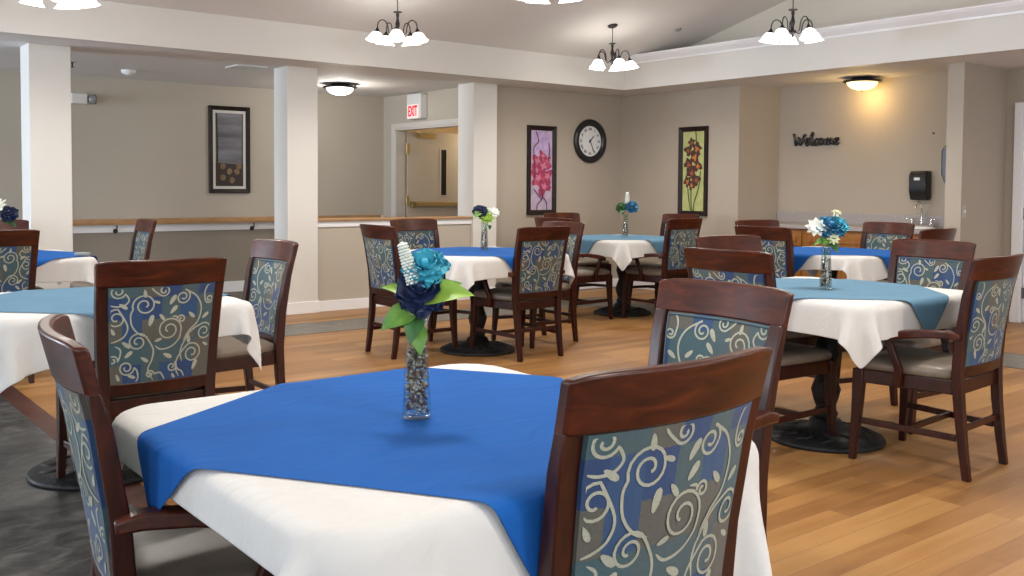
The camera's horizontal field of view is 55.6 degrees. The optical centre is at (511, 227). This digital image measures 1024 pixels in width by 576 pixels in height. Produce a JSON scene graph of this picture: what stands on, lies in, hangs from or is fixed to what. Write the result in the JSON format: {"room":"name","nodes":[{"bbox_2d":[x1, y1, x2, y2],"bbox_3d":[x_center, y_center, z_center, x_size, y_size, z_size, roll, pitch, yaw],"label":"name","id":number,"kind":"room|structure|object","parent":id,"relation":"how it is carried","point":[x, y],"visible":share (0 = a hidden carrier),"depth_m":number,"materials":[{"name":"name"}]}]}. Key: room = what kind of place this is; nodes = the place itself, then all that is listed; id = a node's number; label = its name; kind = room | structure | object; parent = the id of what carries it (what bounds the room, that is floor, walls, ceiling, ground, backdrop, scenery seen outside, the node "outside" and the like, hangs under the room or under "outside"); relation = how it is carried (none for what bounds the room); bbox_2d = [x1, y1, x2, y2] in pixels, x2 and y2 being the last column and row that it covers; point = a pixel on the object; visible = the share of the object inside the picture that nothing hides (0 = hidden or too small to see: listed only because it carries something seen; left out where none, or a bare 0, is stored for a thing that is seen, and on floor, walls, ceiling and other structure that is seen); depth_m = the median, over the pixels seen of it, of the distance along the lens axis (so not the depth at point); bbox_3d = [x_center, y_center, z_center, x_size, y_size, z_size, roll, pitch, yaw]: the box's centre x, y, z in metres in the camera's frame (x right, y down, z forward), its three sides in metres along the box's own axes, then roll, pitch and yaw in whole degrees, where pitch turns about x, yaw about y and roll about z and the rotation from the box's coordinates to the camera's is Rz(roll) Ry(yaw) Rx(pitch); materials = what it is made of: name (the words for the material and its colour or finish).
{"room":"care facility","nodes":[
{"label":"care facility","id":0,"kind":"room"},
{"bbox_2d":[20,43,72,288],"bbox_3d":[-3.886,-0.309,8.114,0.320,2.385,0.300,-2,3,-38],"label":"wall column","id":1,"kind":"structure","parent":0,"point":[45,69],"depth_m":7.98,"materials":[{"name":"beige paint"}]},
{"bbox_2d":[0,70,383,281],"bbox_3d":[-5.810,-0.374,9.345,10.480,2.385,0.120,-2,3,-38],"label":"wall","id":2,"kind":"structure","parent":0,"point":[139,151],"depth_m":10.88,"materials":[{"name":"beige paint"}]},
{"bbox_2d":[73,215,380,233],"bbox_3d":[-5.737,0.029,9.267,10.280,0.160,0.089,-2,3,-38],"label":"handrail","id":3,"kind":"object","parent":2,"relation":"attached to","point":[76,222],"visible":0.64,"depth_m":10.89,"materials":[{"name":"brown wood"}]},
{"bbox_2d":[73,216,383,232],"bbox_3d":[-5.770,0.028,9.307,10.478,0.135,0.017,-2,3,-38],"label":"trim","id":4,"kind":"structure","parent":2,"relation":"attached to","point":[258,225],"depth_m":10.93,"materials":[{"name":"white"}]},
{"bbox_2d":[208,105,250,192],"bbox_3d":[-3.266,-0.896,11.230,0.490,1.000,0.036,-2,3,-38],"label":"framed picture","id":5,"kind":"object","parent":2,"relation":"attached to","point":[228,126],"visible":1,"depth_m":11.23,"materials":[{"name":"grey"}]},
{"bbox_2d":[274,66,317,302],"bbox_3d":[-2.117,-0.356,9.511,0.320,2.385,0.300,-2,3,-38],"label":"wall column","id":6,"kind":"structure","parent":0,"point":[295,88],"depth_m":9.39,"materials":[{"name":"beige paint"}]},
{"bbox_2d":[286,301,319,314],"bbox_3d":[-2.124,0.777,9.559,0.348,0.115,0.328,-2,3,-38],"label":"baseboard","id":7,"kind":"structure","parent":6,"relation":"attached to","point":[310,306],"depth_m":9.43,"materials":[{"name":"white wood"}]},
{"bbox_2d":[0,0,623,90],"bbox_3d":[-3.466,-1.648,7.642,12.100,0.335,0.100,-2,3,-38],"label":"ceiling beam","id":8,"kind":"structure","parent":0,"point":[109,22],"depth_m":8.68,"materials":[{"name":"beige paint"}]},
{"bbox_2d":[318,224,470,311],"bbox_3d":[-1.226,0.384,10.183,1.880,0.860,0.146,-2,3,-38],"label":"wall","id":9,"kind":"structure","parent":0,"point":[342,263],"depth_m":9.76,"materials":[{"name":"beige paint"}]},
{"bbox_2d":[318,219,471,226],"bbox_3d":[-1.228,-0.050,10.171,1.880,0.058,0.160,-2,3,-38],"label":"trim","id":10,"kind":"structure","parent":9,"relation":"on","point":[439,221],"depth_m":9.90,"materials":[{"name":"white wood"}]},
{"bbox_2d":[318,216,472,221],"bbox_3d":[-1.228,-0.091,10.169,1.880,0.025,0.210,-2,3,-38],"label":"trim","id":11,"kind":"structure","parent":9,"relation":"attached to","point":[426,217],"depth_m":10.08,"materials":[{"name":"brown wood"}]},
{"bbox_2d":[383,88,457,216],"bbox_3d":[-1.014,-0.446,11.808,0.100,2.385,2.200,-2,3,-38],"label":"wall","id":12,"kind":"structure","parent":0,"point":[441,104],"depth_m":12.17,"materials":[{"name":"beige paint"}]},
{"bbox_2d":[407,93,426,119],"bbox_3d":[-1.157,-1.464,11.784,0.108,0.300,0.306,-2,3,-38],"label":"exit sign","id":13,"kind":"object","parent":12,"relation":"attached to","point":[416,103],"visible":1,"depth_m":11.70,"materials":[{"name":"white plastic"}]},
{"bbox_2d":[391,118,457,216],"bbox_3d":[-0.957,-0.265,11.741,0.140,2.030,1.710,-2,3,-38],"label":"trim","id":14,"kind":"structure","parent":12,"relation":"attached to","point":[397,130],"depth_m":12.29,"materials":[{"name":"grey paint"}]},
{"bbox_2d":[405,131,457,216],"bbox_3d":[-0.910,-0.258,12.535,0.956,1.930,0.356,-1,3,-36],"label":"door","id":15,"kind":"structure","parent":12,"relation":"in","point":[431,158],"depth_m":12.58,"materials":[{"name":"paint"}]},
{"bbox_2d":[99,0,786,60],"bbox_3d":[0.375,-2.249,3.105,12.530,1.658,11.770,-2,3,-38],"label":"ceiling","id":16,"kind":"structure","parent":0,"point":[578,28],"depth_m":9.58,"materials":[{"name":"paint"}]},
{"bbox_2d":[19,0,99,8],"bbox_3d":[-3.134,-1.762,6.629,0.520,0.498,0.532,1,2,16],"label":"chandelier","id":17,"kind":"object","parent":16,"relation":"hanging from","point":[61,4],"visible":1,"depth_m":6.67,"materials":[{"name":"white glass"}]},
{"bbox_2d":[366,0,427,45],"bbox_3d":[-0.995,-1.820,8.326,0.532,0.498,0.520,-2,3,-38],"label":"chandelier","id":18,"kind":"object","parent":16,"relation":"hanging from","point":[396,35],"visible":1,"depth_m":8.26,"materials":[{"name":"white glass"}]},
{"bbox_2d":[589,24,638,70],"bbox_3d":[1.022,-1.865,10.058,0.520,0.470,0.532,2,3,40],"label":"chandelier","id":19,"kind":"object","parent":16,"relation":"hanging from","point":[618,63],"visible":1,"depth_m":10.00,"materials":[{"name":"white glass"}]},
{"bbox_2d":[759,0,822,44],"bbox_3d":[2.321,-2.073,8.079,0.536,1.068,0.551,2,3,28],"label":"chandelier","id":20,"kind":"object","parent":16,"relation":"hanging from","point":[809,35],"visible":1,"depth_m":8.05,"materials":[{"name":"white glass"}]},
{"bbox_2d":[458,82,496,287],"bbox_3d":[-0.391,-0.402,10.874,0.320,2.385,0.300,-2,3,-38],"label":"wall column","id":21,"kind":"structure","parent":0,"point":[477,102],"depth_m":10.74,"materials":[{"name":"beige paint"}]},
{"bbox_2d":[0,287,1023,575],"bbox_3d":[-0.393,1.089,4.972,13.500,0.100,15.200,-2,3,-38],"label":"floor","id":22,"kind":"structure","parent":0,"point":[900,508],"depth_m":4.26,"materials":[{"name":"brown wood"}]},
{"bbox_2d":[0,229,39,382],"bbox_3d":[-3.299,0.489,6.101,0.520,0.965,0.606,-2,3,-40],"label":"dining chair","id":23,"kind":"object","parent":22,"relation":"on","point":[18,248],"visible":0.59,"depth_m":5.99,"materials":[{"name":"wood"}]},
{"bbox_2d":[0,386,167,508],"bbox_3d":[-0.655,1.177,2.830,0.110,0.102,12.160,-2,3,-38],"label":"trim","id":24,"kind":"structure","parent":22,"relation":"on","point":[136,496],"depth_m":5.14,"materials":[{"name":"brown wood"}]},
{"bbox_2d":[26,361,142,490],"bbox_3d":[-1.794,0.691,4.215,1.012,0.742,1.012,-2,3,-38],"label":"dining table","id":25,"kind":"object","parent":22,"relation":"on","point":[42,475],"visible":0.2,"depth_m":4.04,"materials":[{"name":"metal"}]},
{"bbox_2d":[0,292,260,392],"bbox_3d":[-1.791,0.458,4.208,1.151,0.301,1.151,-2,3,-38],"label":"tablecloth","id":26,"kind":"object","parent":25,"relation":"on","point":[22,354],"visible":0.42,"depth_m":3.59,"materials":[{"name":"white fabric"}]},
{"bbox_2d":[0,286,231,318],"bbox_3d":[-1.792,0.400,4.203,0.996,0.189,0.995,1,2,7],"label":"topper","id":27,"kind":"object","parent":26,"relation":"on","point":[77,300],"visible":0.41,"depth_m":4.06,"materials":[{"name":"teal fabric"}]},
{"bbox_2d":[69,219,156,287],"bbox_3d":[-3.139,0.424,7.677,0.606,0.965,0.520,-1,3,-35],"label":"dining chair","id":28,"kind":"object","parent":22,"relation":"on","point":[144,230],"visible":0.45,"depth_m":7.85,"materials":[{"name":"fabric"}]},
{"bbox_2d":[56,257,226,478],"bbox_3d":[-1.494,0.593,3.930,0.520,0.965,0.606,-2,3,-39],"label":"dining chair","id":29,"kind":"object","parent":22,"relation":"on","point":[157,321],"visible":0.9,"depth_m":3.73,"materials":[{"name":"wood"}]},
{"bbox_2d":[94,368,201,399],"bbox_3d":[-1.538,0.619,3.985,0.495,0.062,0.467,-2,3,-39],"label":"seat cushion","id":30,"kind":"object","parent":29,"relation":"on","point":[196,391],"depth_m":3.83,"materials":[{"name":"beige leather"}]},
{"bbox_2d":[37,314,273,575],"bbox_3d":[-0.680,0.675,2.095,0.606,0.965,0.593,-1,3,-28],"label":"dining chair","id":31,"kind":"object","parent":22,"relation":"on","point":[168,540],"visible":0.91,"depth_m":1.83,"materials":[{"name":"brown wood"}]},
{"bbox_2d":[133,528,258,575],"bbox_3d":[-0.619,0.704,2.129,0.467,0.062,0.495,-1,3,-28],"label":"seat cushion","id":32,"kind":"object","parent":31,"relation":"on","point":[183,551],"depth_m":2.01,"materials":[{"name":"beige fabric"}]},
{"bbox_2d":[215,239,298,395],"bbox_3d":[-1.414,0.554,4.860,0.606,0.965,0.520,-2,3,-38],"label":"dining chair","id":33,"kind":"object","parent":22,"relation":"on","point":[270,265],"visible":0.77,"depth_m":4.93,"materials":[{"name":"brown wood"}]},
{"bbox_2d":[217,336,273,358],"bbox_3d":[-1.468,0.585,4.818,0.467,0.062,0.495,-2,3,-38],"label":"seat cushion","id":34,"kind":"object","parent":33,"relation":"on","point":[229,347],"depth_m":4.70,"materials":[{"name":"beige leather"}]},
{"bbox_2d":[360,224,457,359],"bbox_3d":[-0.794,0.457,7.258,0.606,0.965,0.520,-1,3,-36],"label":"dining chair","id":35,"kind":"object","parent":22,"relation":"on","point":[384,265],"visible":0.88,"depth_m":7.11,"materials":[{"name":"wood"}]},
{"bbox_2d":[390,219,470,340],"bbox_3d":[-0.677,0.419,8.174,0.520,0.965,0.606,-2,3,-44],"label":"dining chair","id":36,"kind":"object","parent":22,"relation":"on","point":[418,233],"visible":0.33,"depth_m":8.35,"materials":[{"name":"wood"}]},
{"bbox_2d":[285,297,616,335],"bbox_3d":[-1.327,0.895,8.836,6.290,0.051,0.570,-2,3,-38],"label":"trim","id":37,"kind":"structure","parent":22,"relation":"on","point":[317,327],"depth_m":8.84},
{"bbox_2d":[440,280,514,356],"bbox_3d":[-0.261,0.567,7.386,1.012,0.742,1.012,-2,3,-38],"label":"dining table","id":38,"kind":"object","parent":22,"relation":"on","point":[483,347],"visible":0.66,"depth_m":7.31,"materials":[{"name":"metal"}]},
{"bbox_2d":[403,249,574,289],"bbox_3d":[-0.259,0.322,7.378,1.156,0.273,1.157,-2,3,-38],"label":"tablecloth","id":39,"kind":"object","parent":38,"relation":"on","point":[466,270],"visible":0.39,"depth_m":6.76,"materials":[{"name":"white fabric"}]},
{"bbox_2d":[411,247,513,269],"bbox_3d":[-0.259,0.276,7.374,0.996,0.189,0.995,1,2,7],"label":"topper","id":40,"kind":"object","parent":39,"relation":"on","point":[507,254],"visible":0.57,"depth_m":7.31,"materials":[{"name":"blue fabric"}]},
{"bbox_2d":[469,226,570,361],"bbox_3d":[0.074,0.466,7.187,0.593,0.965,0.606,-2,3,-40],"label":"dining chair","id":41,"kind":"object","parent":22,"relation":"on","point":[538,270],"visible":0.98,"depth_m":7.02,"materials":[{"name":"brown wood"}]},
{"bbox_2d":[474,287,553,300],"bbox_3d":[0.029,0.493,7.241,0.495,0.062,0.467,-2,3,-40],"label":"seat cushion","id":42,"kind":"object","parent":41,"relation":"on","point":[486,294],"depth_m":7.07,"materials":[{"name":"beige leather"}]},
{"bbox_2d":[491,221,584,348],"bbox_3d":[0.230,0.439,7.858,0.606,0.965,0.520,-2,3,-38],"label":"dining chair","id":43,"kind":"object","parent":22,"relation":"on","point":[577,228],"visible":0.29,"depth_m":7.82,"materials":[{"name":"wood"}]},
{"bbox_2d":[495,281,569,289],"bbox_3d":[0.175,0.470,7.816,0.467,0.062,0.495,-2,3,-38],"label":"seat cushion","id":44,"kind":"object","parent":43,"relation":"on","point":[565,284],"depth_m":7.78,"materials":[{"name":"grey fabric"}]},
{"bbox_2d":[534,217,612,323],"bbox_3d":[0.562,0.386,9.162,0.606,0.965,0.593,-2,3,-41],"label":"dining chair","id":45,"kind":"object","parent":22,"relation":"on","point":[584,274],"visible":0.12,"depth_m":9.03,"materials":[{"name":"brown wood"}]},
{"bbox_2d":[577,266,609,275],"bbox_3d":[0.614,0.414,9.208,0.467,0.062,0.495,-2,3,-41],"label":"seat cushion","id":46,"kind":"object","parent":45,"relation":"on","point":[582,271],"depth_m":9.04,"materials":[{"name":"beige leather"}]},
{"bbox_2d":[544,212,610,298],"bbox_3d":[0.691,0.330,10.515,0.520,0.965,0.606,-1,3,-37],"label":"dining chair","id":47,"kind":"object","parent":22,"relation":"on","point":[586,261],"visible":0.17,"depth_m":10.53,"materials":[{"name":"wood"}]},
{"bbox_2d":[578,257,608,265],"bbox_3d":[0.733,0.362,10.461,0.495,0.062,0.467,-1,3,-37],"label":"seat cushion","id":48,"kind":"object","parent":47,"relation":"on","point":[586,261],"depth_m":10.28,"materials":[{"name":"beige leather"}]},
{"bbox_2d":[593,265,650,316],"bbox_3d":[1.095,0.483,9.604,1.012,0.742,1.012,-2,3,-38],"label":"dining table","id":49,"kind":"object","parent":22,"relation":"on","point":[631,311],"visible":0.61,"depth_m":9.54,"materials":[{"name":"metal"}]},
{"bbox_2d":[588,234,657,270],"bbox_3d":[1.098,0.237,9.595,1.156,0.273,1.157,-2,3,-38],"label":"tablecloth","id":50,"kind":"object","parent":49,"relation":"on","point":[622,252],"visible":0.44,"depth_m":8.98,"materials":[{"name":"white fabric"}]},
{"bbox_2d":[580,234,663,257],"bbox_3d":[1.097,0.192,9.591,0.996,0.189,0.995,1,2,7],"label":"topper","id":51,"kind":"object","parent":50,"relation":"on","point":[587,241],"visible":0.73,"depth_m":9.27,"materials":[{"name":"teal fabric"}]},
{"bbox_2d":[538,346,772,575],"bbox_3d":[0.122,0.691,1.846,0.520,0.965,0.606,-2,3,-39],"label":"dining chair","id":52,"kind":"object","parent":22,"relation":"on","point":[647,468],"visible":0.98,"depth_m":1.59,"materials":[{"name":"brown wood"}]},
{"bbox_2d":[622,218,702,317],"bbox_3d":[1.447,0.389,9.226,0.593,0.965,0.606,-2,3,-42],"label":"dining chair","id":53,"kind":"object","parent":22,"relation":"on","point":[681,233],"visible":0.75,"depth_m":9.03,"materials":[{"name":"brown wood"}]},
{"bbox_2d":[625,266,687,275],"bbox_3d":[1.400,0.416,9.278,0.495,0.062,0.467,-2,3,-42],"label":"seat cushion","id":54,"kind":"object","parent":53,"relation":"on","point":[651,270],"depth_m":9.10,"materials":[{"name":"beige leather"}]},
{"bbox_2d":[648,278,793,539],"bbox_3d":[0.428,0.654,2.766,0.606,0.965,0.593,-1,3,-36],"label":"dining chair","id":55,"kind":"object","parent":22,"relation":"on","point":[694,319],"visible":0.27,"depth_m":2.89,"materials":[{"name":"brown wood"}]},
{"bbox_2d":[695,235,817,377],"bbox_3d":[1.411,0.541,5.602,0.520,0.965,0.606,-1,3,-30],"label":"dining chair","id":56,"kind":"object","parent":22,"relation":"on","point":[727,242],"visible":0.09,"depth_m":5.79,"materials":[{"name":"wood"}]},
{"bbox_2d":[683,247,836,437],"bbox_3d":[1.184,0.578,4.700,0.606,0.965,0.520,-2,3,-40],"label":"dining chair","id":57,"kind":"object","parent":22,"relation":"on","point":[737,266],"visible":0.28,"depth_m":4.56,"materials":[{"name":"wood"}]},
{"bbox_2d":[781,342,831,366],"bbox_3d":[1.237,0.606,4.746,0.467,0.062,0.495,-2,3,-40],"label":"seat cushion","id":58,"kind":"object","parent":57,"relation":"on","point":[794,354],"depth_m":4.61,"materials":[{"name":"beige leather"}]},
{"bbox_2d":[734,225,794,277],"bbox_3d":[2.062,0.468,7.458,0.606,0.965,0.520,-2,3,-39],"label":"dining chair","id":59,"kind":"object","parent":22,"relation":"on","point":[777,241],"visible":0.3,"depth_m":7.18,"materials":[{"name":"wood"}]},
{"bbox_2d":[598,302,1023,368],"bbox_3d":[4.478,1.049,6.098,0.580,0.051,10.930,-2,3,-38],"label":"trim","id":60,"kind":"structure","parent":22,"relation":"on","point":[1010,360],"depth_m":7.23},
{"bbox_2d":[628,214,699,303],"bbox_3d":[1.630,0.344,10.336,0.606,0.965,0.520,-2,3,-39],"label":"dining chair","id":61,"kind":"object","parent":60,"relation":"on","point":[643,262],"visible":0.13,"depth_m":10.37,"materials":[{"name":"wood"}]},
{"bbox_2d":[771,336,885,453],"bbox_3d":[1.569,0.686,4.846,1.012,0.742,1.012,-2,3,-38],"label":"dining table","id":62,"kind":"object","parent":22,"relation":"on","point":[811,434],"visible":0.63,"depth_m":4.78,"materials":[{"name":"metal"}]},
{"bbox_2d":[786,277,962,368],"bbox_3d":[1.572,0.441,4.838,1.156,0.273,1.157,-2,3,-38],"label":"tablecloth","id":63,"kind":"object","parent":62,"relation":"on","point":[860,326],"visible":0.47,"depth_m":4.24,"materials":[{"name":"white fabric"}]},
{"bbox_2d":[776,278,948,338],"bbox_3d":[1.571,0.395,4.834,0.996,0.189,0.995,1,2,7],"label":"topper","id":64,"kind":"object","parent":63,"relation":"on","point":[929,305],"visible":0.7,"depth_m":4.60,"materials":[{"name":"teal fabric"}]},
{"bbox_3d":[1.535,0.192,4.744,0.063,0.218,0.063,-2,3,-38],"label":"glass vase","id":65,"kind":"object","parent":64,"relation":"on","visible":0},
{"bbox_2d":[820,258,830,286],"bbox_3d":[1.534,0.221,4.746,0.052,0.143,0.053,-1,3,-36],"label":"potpourri","id":66,"kind":"object","parent":65,"relation":"in","point":[825,279],"visible":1,"depth_m":4.74,"materials":[{"name":"beige"}]},
{"bbox_2d":[813,216,844,262],"bbox_3d":[1.546,0.064,4.736,0.156,0.234,0.146,-2,3,-38],"label":"hydrangea","id":67,"kind":"object","parent":66,"relation":"on","point":[828,221],"visible":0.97,"depth_m":4.70,"materials":[{"name":"blue fabric"}]},
{"bbox_2d":[828,270,843,351],"bbox_3d":[2.532,0.572,7.707,1.012,0.742,1.012,-2,3,-38],"label":"dining table","id":68,"kind":"object","parent":22,"relation":"on","point":[833,273],"visible":0.08,"depth_m":7.66,"materials":[{"name":"metal"}]},
{"bbox_2d":[799,246,887,280],"bbox_3d":[2.534,0.340,7.700,1.151,0.301,1.151,-2,3,-38],"label":"tablecloth","id":69,"kind":"object","parent":68,"relation":"on","point":[856,267],"visible":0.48,"depth_m":7.11,"materials":[{"name":"white fabric"}]},
{"bbox_2d":[793,247,890,272],"bbox_3d":[2.534,0.281,7.695,0.996,0.189,0.995,1,2,7],"label":"topper","id":70,"kind":"object","parent":69,"relation":"on","point":[801,254],"visible":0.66,"depth_m":7.46,"materials":[{"name":"blue fabric"}]},
{"bbox_2d":[792,229,918,278],"bbox_3d":[3.463,0.443,9.946,0.649,0.825,2.265,-2,3,-38],"label":"base cabinet","id":71,"kind":"object","parent":22,"relation":"on","point":[800,237],"visible":0.06,"depth_m":9.89,"materials":[{"name":"brown wood"}]},
{"bbox_2d":[777,211,944,233],"bbox_3d":[3.475,-0.054,9.933,0.625,0.160,2.275,-2,3,-38],"label":"countertop","id":72,"kind":"structure","parent":71,"relation":"on","point":[798,220],"depth_m":10.15,"materials":[{"name":"grey laminate"}]},
{"bbox_2d":[860,222,914,281],"bbox_3d":[3.014,0.443,8.190,0.606,0.965,0.520,-1,3,-32],"label":"dining chair","id":73,"kind":"object","parent":22,"relation":"on","point":[875,235],"visible":0.28,"depth_m":8.35,"materials":[{"name":"wood"}]},
{"bbox_2d":[837,239,976,433],"bbox_3d":[2.146,0.559,5.307,0.606,0.965,0.520,-1,3,-34],"label":"dining chair","id":74,"kind":"object","parent":22,"relation":"on","point":[945,264],"visible":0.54,"depth_m":5.39,"materials":[{"name":"wood"}]},
{"bbox_2d":[881,338,953,348],"bbox_3d":[2.088,0.589,5.269,0.467,0.062,0.495,-1,3,-34],"label":"seat cushion","id":75,"kind":"object","parent":74,"relation":"on","point":[922,343],"depth_m":5.02,"materials":[{"name":"beige leather"}]},
{"bbox_2d":[848,254,1023,481],"bbox_3d":[1.956,0.594,4.432,0.593,0.965,0.606,-2,3,-42],"label":"dining chair","id":76,"kind":"object","parent":22,"relation":"on","point":[975,362],"visible":0.98,"depth_m":4.27,"materials":[{"name":"brown wood"}]},
{"bbox_2d":[863,347,966,379],"bbox_3d":[1.909,0.621,4.485,0.495,0.062,0.467,-2,3,-42],"label":"seat cushion","id":77,"kind":"object","parent":76,"relation":"on","point":[913,363],"depth_m":4.35,"materials":[{"name":"beige leather"}]},
{"bbox_2d":[918,228,956,240],"bbox_3d":[2.945,0.482,7.263,0.520,0.965,0.606,-2,3,-39],"label":"dining chair","id":78,"kind":"object","parent":22,"relation":"on","point":[949,234],"visible":0.05,"depth_m":6.97,"materials":[{"name":"wood"}]},
{"bbox_3d":[-0.185,0.791,2.085,1.012,0.742,1.012,-2,3,-38],"label":"dining table","id":79,"kind":"object","parent":22,"relation":"on","visible":0},
{"bbox_2d":[112,364,771,575],"bbox_3d":[-0.164,0.692,2.079,1.156,0.567,1.172,-2,3,-38],"label":"tablecloth","id":80,"kind":"object","parent":79,"relation":"on","point":[287,526],"visible":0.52,"depth_m":1.52,"materials":[{"name":"white fabric"}]},
{"bbox_2d":[137,367,563,575],"bbox_3d":[-0.159,0.515,2.093,1.004,0.222,1.003,1,3,19],"label":"topper","id":81,"kind":"object","parent":80,"relation":"on","point":[487,438],"visible":0.76,"depth_m":1.89,"materials":[{"name":"blue fabric"}]},
{"bbox_2d":[404,316,431,418],"bbox_3d":[-0.201,0.294,2.054,0.063,0.218,0.063,-2,3,-38],"label":"glass vase","id":82,"kind":"object","parent":81,"relation":"on","point":[428,316],"visible":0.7,"depth_m":2.05,"materials":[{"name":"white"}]},
{"bbox_2d":[397,242,418,356],"bbox_3d":[-0.215,0.157,2.025,0.047,0.254,0.039,0,3,-19],"label":"flower","id":83,"kind":"object","parent":82,"relation":"in","point":[403,248],"visible":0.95,"depth_m":2.01,"materials":[{"name":"white plant"}]},
{"bbox_2d":[405,346,428,412],"bbox_3d":[-0.202,0.322,2.056,0.052,0.143,0.053,-1,3,-36],"label":"potpourri","id":84,"kind":"object","parent":82,"relation":"in","point":[417,403],"visible":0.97,"depth_m":2.04,"materials":[{"name":"beige"}]},
{"bbox_2d":[400,248,450,288],"bbox_3d":[-0.181,0.159,2.040,0.097,0.229,0.087,2,3,30],"label":"rose","id":85,"kind":"object","parent":82,"relation":"in","point":[426,258],"visible":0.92,"depth_m":2.02,"materials":[{"name":"teal fabric"}]},
{"bbox_2d":[381,269,473,360],"bbox_3d":[-0.178,0.179,2.033,0.198,0.210,0.092,1,2,11],"label":"rose","id":86,"kind":"object","parent":82,"relation":"in","point":[415,303],"visible":0.86,"depth_m":2.02,"materials":[{"name":"plant"}]},
{"bbox_3d":[-3.514,0.576,6.664,1.012,0.742,1.012,-2,3,-38],"label":"dining table","id":87,"kind":"object","parent":22,"relation":"on","visible":0},
{"bbox_2d":[36,250,97,284],"bbox_3d":[-3.512,0.331,6.656,1.156,0.273,1.157,-2,3,-38],"label":"tablecloth","id":88,"kind":"object","parent":87,"relation":"on","point":[73,269],"visible":0.52,"depth_m":6.44,"materials":[{"name":"white fabric"}]},
{"bbox_2d":[37,250,97,266],"bbox_3d":[-3.512,0.308,6.653,1.075,0.235,1.075,-2,3,-38],"label":"topper","id":89,"kind":"object","parent":88,"relation":"on","point":[44,256],"visible":0.41,"depth_m":6.64,"materials":[{"name":"blue fabric"}]},
{"bbox_2d":[0,34,1023,96],"bbox_3d":[-0.159,-1.360,4.594,13.500,0.060,14.500,-2,3,-38],"label":"ceiling","id":90,"kind":"structure","parent":0,"point":[94,59],"depth_m":9.67,"materials":[{"name":"paint"}]},
{"bbox_2d":[323,83,356,94],"bbox_3d":[-1.924,-1.542,10.858,0.386,0.127,0.386,-2,3,-38],"label":"ceiling lamp","id":91,"kind":"object","parent":90,"relation":"attached to","point":[333,88],"visible":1,"depth_m":10.75,"materials":[{"name":"white glass"}]},
{"bbox_2d":[842,76,881,91],"bbox_3d":[3.579,-1.455,9.920,0.386,0.150,0.386,-2,3,-38],"label":"ceiling lamp","id":92,"kind":"object","parent":90,"relation":"attached to","point":[862,83],"visible":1,"depth_m":9.82,"materials":[{"name":"white glass"}]},
{"bbox_2d":[496,86,620,288],"bbox_3d":[0.524,-0.427,11.612,2.070,2.385,0.116,-2,3,-38],"label":"wall","id":93,"kind":"structure","parent":0,"point":[590,190],"depth_m":11.61,"materials":[{"name":"beige paint"}]},
{"bbox_2d":[526,125,556,214],"bbox_3d":[0.352,-0.669,11.385,0.435,1.040,0.036,-2,3,-38],"label":"framed picture","id":94,"kind":"object","parent":93,"relation":"attached to","point":[541,140],"visible":1,"depth_m":11.39,"materials":[{"name":"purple paper"}]},
{"bbox_2d":[573,119,606,162],"bbox_3d":[0.959,-1.050,11.842,0.536,0.536,0.045,-2,3,-38],"label":"wall clock","id":95,"kind":"object","parent":93,"relation":"attached to","point":[589,140],"visible":1,"depth_m":11.84,"materials":[{"name":"black plastic"}]},
{"bbox_2d":[620,86,733,265],"bbox_3d":[1.919,-0.418,11.597,0.100,2.385,1.870,-2,3,-38],"label":"wall","id":96,"kind":"structure","parent":0,"point":[650,123],"depth_m":11.58,"materials":[{"name":"beige paint"}]},
{"bbox_2d":[677,126,708,215],"bbox_3d":[2.095,-0.650,11.253,0.036,1.030,0.430,-2,3,-38],"label":"framed picture","id":97,"kind":"object","parent":96,"relation":"attached to","point":[693,142],"visible":1,"depth_m":11.25,"materials":[{"name":"paper"}]},
{"bbox_2d":[732,85,779,234],"bbox_3d":[2.778,-0.385,10.954,0.650,2.385,0.205,-2,3,-38],"label":"wall","id":98,"kind":"structure","parent":0,"point":[756,108],"depth_m":10.85,"materials":[{"name":"beige paint"}]},
{"bbox_2d":[620,13,1023,90],"bbox_3d":[4.931,-1.581,6.856,0.100,0.379,11.750,-2,3,-38],"label":"wall","id":99,"kind":"structure","parent":0,"point":[1005,33],"depth_m":9.09,"materials":[{"name":"beige paint"}]},
{"bbox_2d":[625,0,1023,63],"bbox_3d":[4.892,-1.723,6.755,0.080,0.096,11.650,-2,3,-38],"label":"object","id":100,"kind":"structure","parent":99,"relation":"attached to","point":[1014,6],"depth_m":8.83,"materials":[{"name":"white paint"}]},
{"bbox_2d":[692,0,1011,45],"bbox_3d":[5.277,-2.376,7.060,0.070,1.553,11.700,-2,3,-38],"label":"wall","id":101,"kind":"structure","parent":0,"point":[822,13],"depth_m":9.67,"materials":[{"name":"paint"}]},
{"bbox_2d":[778,68,1023,320],"bbox_3d":[6.321,-0.199,7.079,0.300,2.385,10.275,-2,3,-38],"label":"wall","id":102,"kind":"structure","parent":0,"point":[884,131],"depth_m":10.03,"materials":[{"name":"beige paint"}]},
{"bbox_2d":[792,132,839,145],"bbox_3d":[3.312,-0.963,10.586,0.032,0.160,0.596,-2,3,-38],"label":"welcome sign","id":103,"kind":"object","parent":102,"relation":"attached to","point":[827,140],"visible":1,"depth_m":10.59,"materials":[{"name":"black plastic"}]},
{"bbox_2d":[909,171,930,199],"bbox_3d":[4.042,-0.413,9.620,0.114,0.290,0.185,-2,3,-38],"label":"paper towel dispenser","id":104,"kind":"object","parent":102,"relation":"attached to","point":[919,181],"visible":1,"depth_m":9.57,"materials":[{"name":"black plastic"}]},
{"bbox_2d":[1009,102,1023,322],"bbox_3d":[5.089,-0.118,8.779,0.130,2.065,1.050,-2,3,-38],"label":"trim","id":105,"kind":"structure","parent":102,"relation":"attached to","point":[1017,232],"depth_m":9.11,"materials":[{"name":"white paint"}]},
{"bbox_2d":[944,62,997,258],"bbox_3d":[4.234,-0.292,8.968,0.630,2.385,0.150,-2,3,-38],"label":"wall","id":106,"kind":"structure","parent":0,"point":[972,88],"depth_m":8.82,"materials":[{"name":"beige paint"}]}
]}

